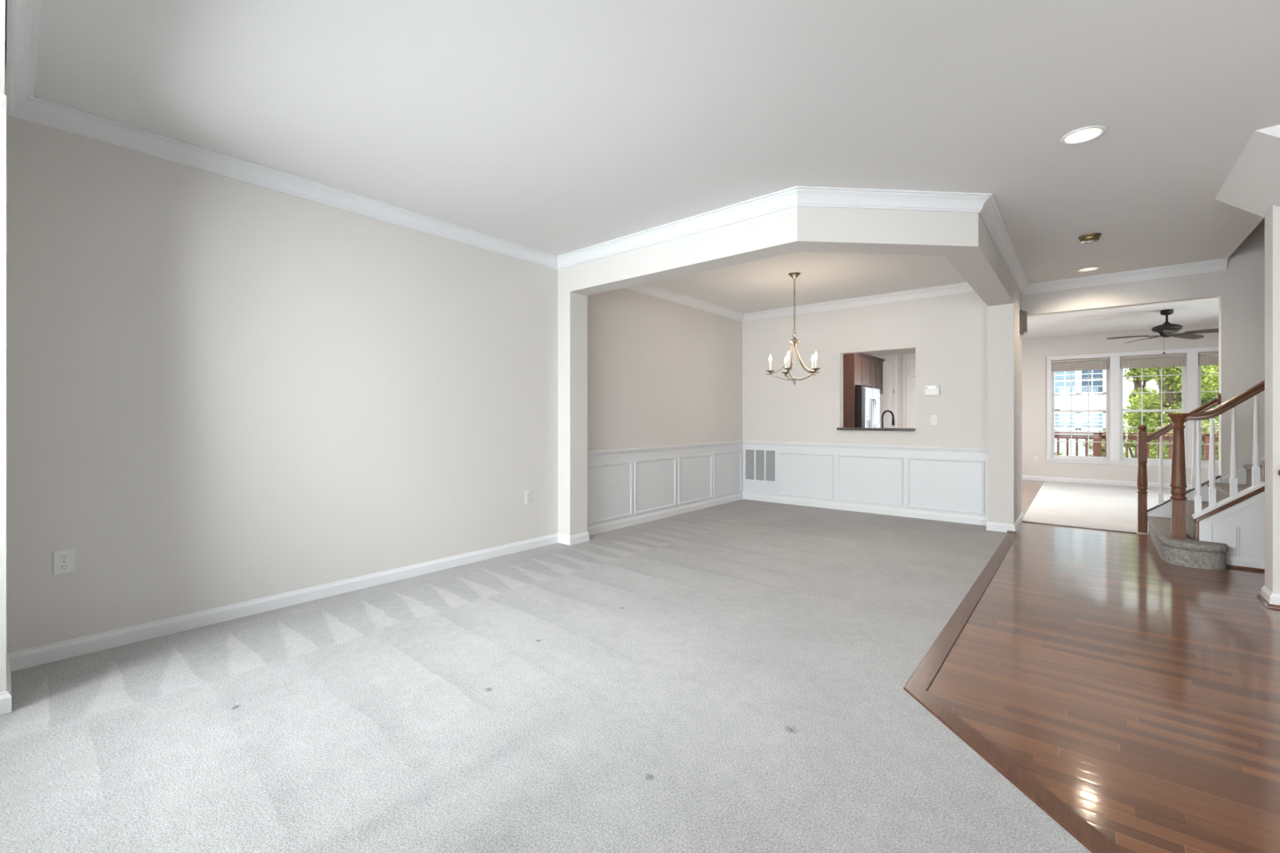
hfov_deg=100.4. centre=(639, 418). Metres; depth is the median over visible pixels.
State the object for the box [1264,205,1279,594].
wall
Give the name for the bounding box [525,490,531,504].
outlet
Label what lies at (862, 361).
upper cabinet
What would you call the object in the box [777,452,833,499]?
trim
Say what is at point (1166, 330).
ceiling fan
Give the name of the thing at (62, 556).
receptacle
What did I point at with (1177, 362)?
window blind
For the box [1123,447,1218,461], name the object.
ground
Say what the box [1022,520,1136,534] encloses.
trim
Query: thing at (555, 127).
ceiling
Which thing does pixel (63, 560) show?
outlet
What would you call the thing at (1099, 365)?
window blind
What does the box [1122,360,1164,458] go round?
tree
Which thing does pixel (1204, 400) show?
tree
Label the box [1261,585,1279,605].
baseboard
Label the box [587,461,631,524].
trim
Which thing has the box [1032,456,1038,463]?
outlet
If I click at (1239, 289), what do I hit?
wall
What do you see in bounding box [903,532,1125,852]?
trim
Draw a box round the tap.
[881,409,895,427]
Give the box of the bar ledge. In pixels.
[836,427,915,431]
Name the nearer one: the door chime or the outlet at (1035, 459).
the door chime
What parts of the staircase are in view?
access panel, stringer trim, stringer baseboard, shoe moulding, landing trim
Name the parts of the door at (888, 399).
panel, panel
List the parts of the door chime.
plate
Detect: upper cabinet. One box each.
[855,352,873,387]
[870,356,885,394]
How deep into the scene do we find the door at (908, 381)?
11.68 m
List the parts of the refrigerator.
door, handle, handle, door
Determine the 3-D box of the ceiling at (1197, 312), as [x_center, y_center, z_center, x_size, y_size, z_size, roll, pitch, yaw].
[6.067,-1.587,8.430,6.650,0.100,5.230,0,0,40]
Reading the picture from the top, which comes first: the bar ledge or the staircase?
the bar ledge
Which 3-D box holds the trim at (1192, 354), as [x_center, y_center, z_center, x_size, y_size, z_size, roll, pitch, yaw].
[8.859,-0.169,9.221,2.920,2.005,0.035,0,0,40]
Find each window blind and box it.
[1051,357,1109,373]
[1120,353,1185,368]
[1198,352,1218,365]
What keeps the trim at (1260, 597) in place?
attached to the wall at (1272, 216)
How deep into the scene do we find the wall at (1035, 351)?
10.06 m
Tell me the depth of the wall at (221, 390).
3.31 m
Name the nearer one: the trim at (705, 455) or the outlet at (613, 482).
the outlet at (613, 482)
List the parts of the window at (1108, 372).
sash, sash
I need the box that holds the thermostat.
[924,384,939,395]
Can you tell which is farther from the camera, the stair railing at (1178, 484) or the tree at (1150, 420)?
the tree at (1150, 420)
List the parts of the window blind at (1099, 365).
rail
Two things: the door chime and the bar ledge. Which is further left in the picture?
the bar ledge
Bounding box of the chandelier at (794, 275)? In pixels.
[766,272,820,385]
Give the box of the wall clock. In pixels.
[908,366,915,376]
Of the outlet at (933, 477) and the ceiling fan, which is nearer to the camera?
the outlet at (933, 477)
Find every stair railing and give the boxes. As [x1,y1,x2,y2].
[1136,393,1221,533]
[1167,379,1264,539]
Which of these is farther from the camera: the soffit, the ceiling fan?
the ceiling fan
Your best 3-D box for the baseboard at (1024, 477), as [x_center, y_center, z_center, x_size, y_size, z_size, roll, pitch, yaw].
[7.669,1.159,10.229,6.500,0.088,0.014,0,0,40]
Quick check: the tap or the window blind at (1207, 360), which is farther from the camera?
the window blind at (1207, 360)
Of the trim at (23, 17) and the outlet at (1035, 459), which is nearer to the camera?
the trim at (23, 17)
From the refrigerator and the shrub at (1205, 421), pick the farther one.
the shrub at (1205, 421)
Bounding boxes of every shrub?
[1082,428,1126,457]
[1152,420,1218,461]
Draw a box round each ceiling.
[5,0,1279,313]
[1022,297,1218,339]
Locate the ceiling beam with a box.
[569,206,1014,306]
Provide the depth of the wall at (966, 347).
6.41 m
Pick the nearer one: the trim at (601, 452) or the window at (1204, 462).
the trim at (601, 452)
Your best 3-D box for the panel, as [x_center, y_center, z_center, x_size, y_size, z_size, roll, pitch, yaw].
[3.644,0.003,9.936,0.700,2.400,0.035,0,0,40]
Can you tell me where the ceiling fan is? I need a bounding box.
[1106,309,1218,353]
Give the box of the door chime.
[1019,310,1027,335]
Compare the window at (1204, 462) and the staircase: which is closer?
the staircase
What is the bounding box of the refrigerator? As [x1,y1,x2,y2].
[855,386,879,427]
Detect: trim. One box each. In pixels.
[6,0,1228,295]
[587,440,988,456]
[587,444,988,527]
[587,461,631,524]
[624,282,975,321]
[633,457,676,514]
[678,454,711,504]
[712,451,741,497]
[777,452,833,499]
[837,455,903,506]
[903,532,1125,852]
[907,457,984,514]
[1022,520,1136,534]
[1046,346,1218,469]
[1256,594,1279,608]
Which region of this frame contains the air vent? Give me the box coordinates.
[744,448,775,482]
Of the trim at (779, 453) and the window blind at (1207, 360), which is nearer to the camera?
the trim at (779, 453)
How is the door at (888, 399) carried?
in the wall at (1035, 351)
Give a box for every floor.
[0,499,1091,852]
[927,480,1279,852]
[1023,480,1188,535]
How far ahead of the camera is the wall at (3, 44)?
2.17 m
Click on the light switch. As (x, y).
(933, 418)
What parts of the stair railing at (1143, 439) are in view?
newel post, handrail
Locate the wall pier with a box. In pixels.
[558,266,587,535]
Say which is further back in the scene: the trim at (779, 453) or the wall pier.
the trim at (779, 453)
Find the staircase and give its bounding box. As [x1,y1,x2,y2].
[1146,457,1264,572]
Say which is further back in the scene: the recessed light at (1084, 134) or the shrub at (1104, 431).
the shrub at (1104, 431)
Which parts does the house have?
pane, pane, pane, pane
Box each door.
[875,354,896,428]
[903,353,915,428]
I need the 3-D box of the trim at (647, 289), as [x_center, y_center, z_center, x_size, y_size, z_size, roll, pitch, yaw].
[1.636,-1.486,5.645,3.120,0.100,3.392,0,0,40]
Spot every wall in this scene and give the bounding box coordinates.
[0,0,6,692]
[6,115,863,653]
[742,282,1022,524]
[864,324,1218,484]
[1021,217,1264,483]
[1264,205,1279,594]
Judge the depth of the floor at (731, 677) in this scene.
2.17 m
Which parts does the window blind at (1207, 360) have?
rail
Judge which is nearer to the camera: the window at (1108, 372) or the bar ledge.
the bar ledge
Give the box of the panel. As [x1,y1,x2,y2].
[843,353,855,427]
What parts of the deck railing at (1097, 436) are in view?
post, rail, cap rail, post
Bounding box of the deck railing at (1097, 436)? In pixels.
[1054,432,1218,460]
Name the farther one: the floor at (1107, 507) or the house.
the house
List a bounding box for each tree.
[1122,357,1218,459]
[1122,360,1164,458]
[1152,355,1218,433]
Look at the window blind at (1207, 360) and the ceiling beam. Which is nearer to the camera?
the ceiling beam
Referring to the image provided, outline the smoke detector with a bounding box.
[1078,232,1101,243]
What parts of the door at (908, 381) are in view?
panel, panel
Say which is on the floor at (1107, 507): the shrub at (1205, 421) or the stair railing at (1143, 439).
the stair railing at (1143, 439)
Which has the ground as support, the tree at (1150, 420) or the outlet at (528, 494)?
the tree at (1150, 420)
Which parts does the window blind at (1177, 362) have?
rail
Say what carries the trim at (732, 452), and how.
attached to the wall at (221, 390)
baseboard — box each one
[0,493,1023,715]
[1022,475,1191,489]
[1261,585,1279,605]
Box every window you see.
[1051,357,1110,460]
[1120,352,1186,463]
[1198,351,1218,464]
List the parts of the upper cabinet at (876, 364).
door, crown, door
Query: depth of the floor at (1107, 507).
7.40 m
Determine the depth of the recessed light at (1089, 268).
5.53 m
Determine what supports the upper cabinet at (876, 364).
attached to the wall at (221, 390)
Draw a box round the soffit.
[1215,124,1279,217]
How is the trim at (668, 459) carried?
attached to the wall at (221, 390)
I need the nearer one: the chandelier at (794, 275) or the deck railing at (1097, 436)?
the chandelier at (794, 275)
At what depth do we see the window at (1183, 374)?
9.27 m
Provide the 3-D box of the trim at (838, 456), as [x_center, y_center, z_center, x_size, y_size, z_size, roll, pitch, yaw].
[2.907,0.781,6.769,0.801,0.600,0.014,0,0,40]
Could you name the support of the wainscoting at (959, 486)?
attached to the wall at (966, 347)
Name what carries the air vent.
attached to the wall at (966, 347)
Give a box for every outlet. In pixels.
[53,548,74,575]
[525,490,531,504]
[611,480,616,491]
[930,474,937,485]
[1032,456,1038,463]
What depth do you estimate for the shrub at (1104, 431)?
12.76 m
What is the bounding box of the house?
[1054,361,1123,456]
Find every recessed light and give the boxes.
[1060,125,1106,144]
[1076,266,1100,271]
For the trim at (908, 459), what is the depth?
6.20 m
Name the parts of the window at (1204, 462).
sash, sash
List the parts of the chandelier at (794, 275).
arm, arm, chain, arm, arm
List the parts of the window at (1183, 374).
sash, sash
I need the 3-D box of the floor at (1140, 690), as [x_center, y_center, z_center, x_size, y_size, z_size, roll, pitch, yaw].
[3.582,1.263,5.338,6.500,0.120,12.762,0,0,40]
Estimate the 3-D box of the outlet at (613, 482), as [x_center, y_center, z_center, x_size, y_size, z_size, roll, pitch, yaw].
[-0.276,0.727,5.764,0.009,0.120,0.073,0,0,40]
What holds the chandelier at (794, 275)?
hanging from the ceiling at (555, 127)
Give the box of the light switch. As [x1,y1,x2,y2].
[930,415,937,425]
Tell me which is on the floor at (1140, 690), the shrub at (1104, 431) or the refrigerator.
the refrigerator
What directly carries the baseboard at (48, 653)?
attached to the wall at (221, 390)
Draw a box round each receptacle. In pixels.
[59,553,69,559]
[59,563,69,570]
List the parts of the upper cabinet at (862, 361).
door, crown, door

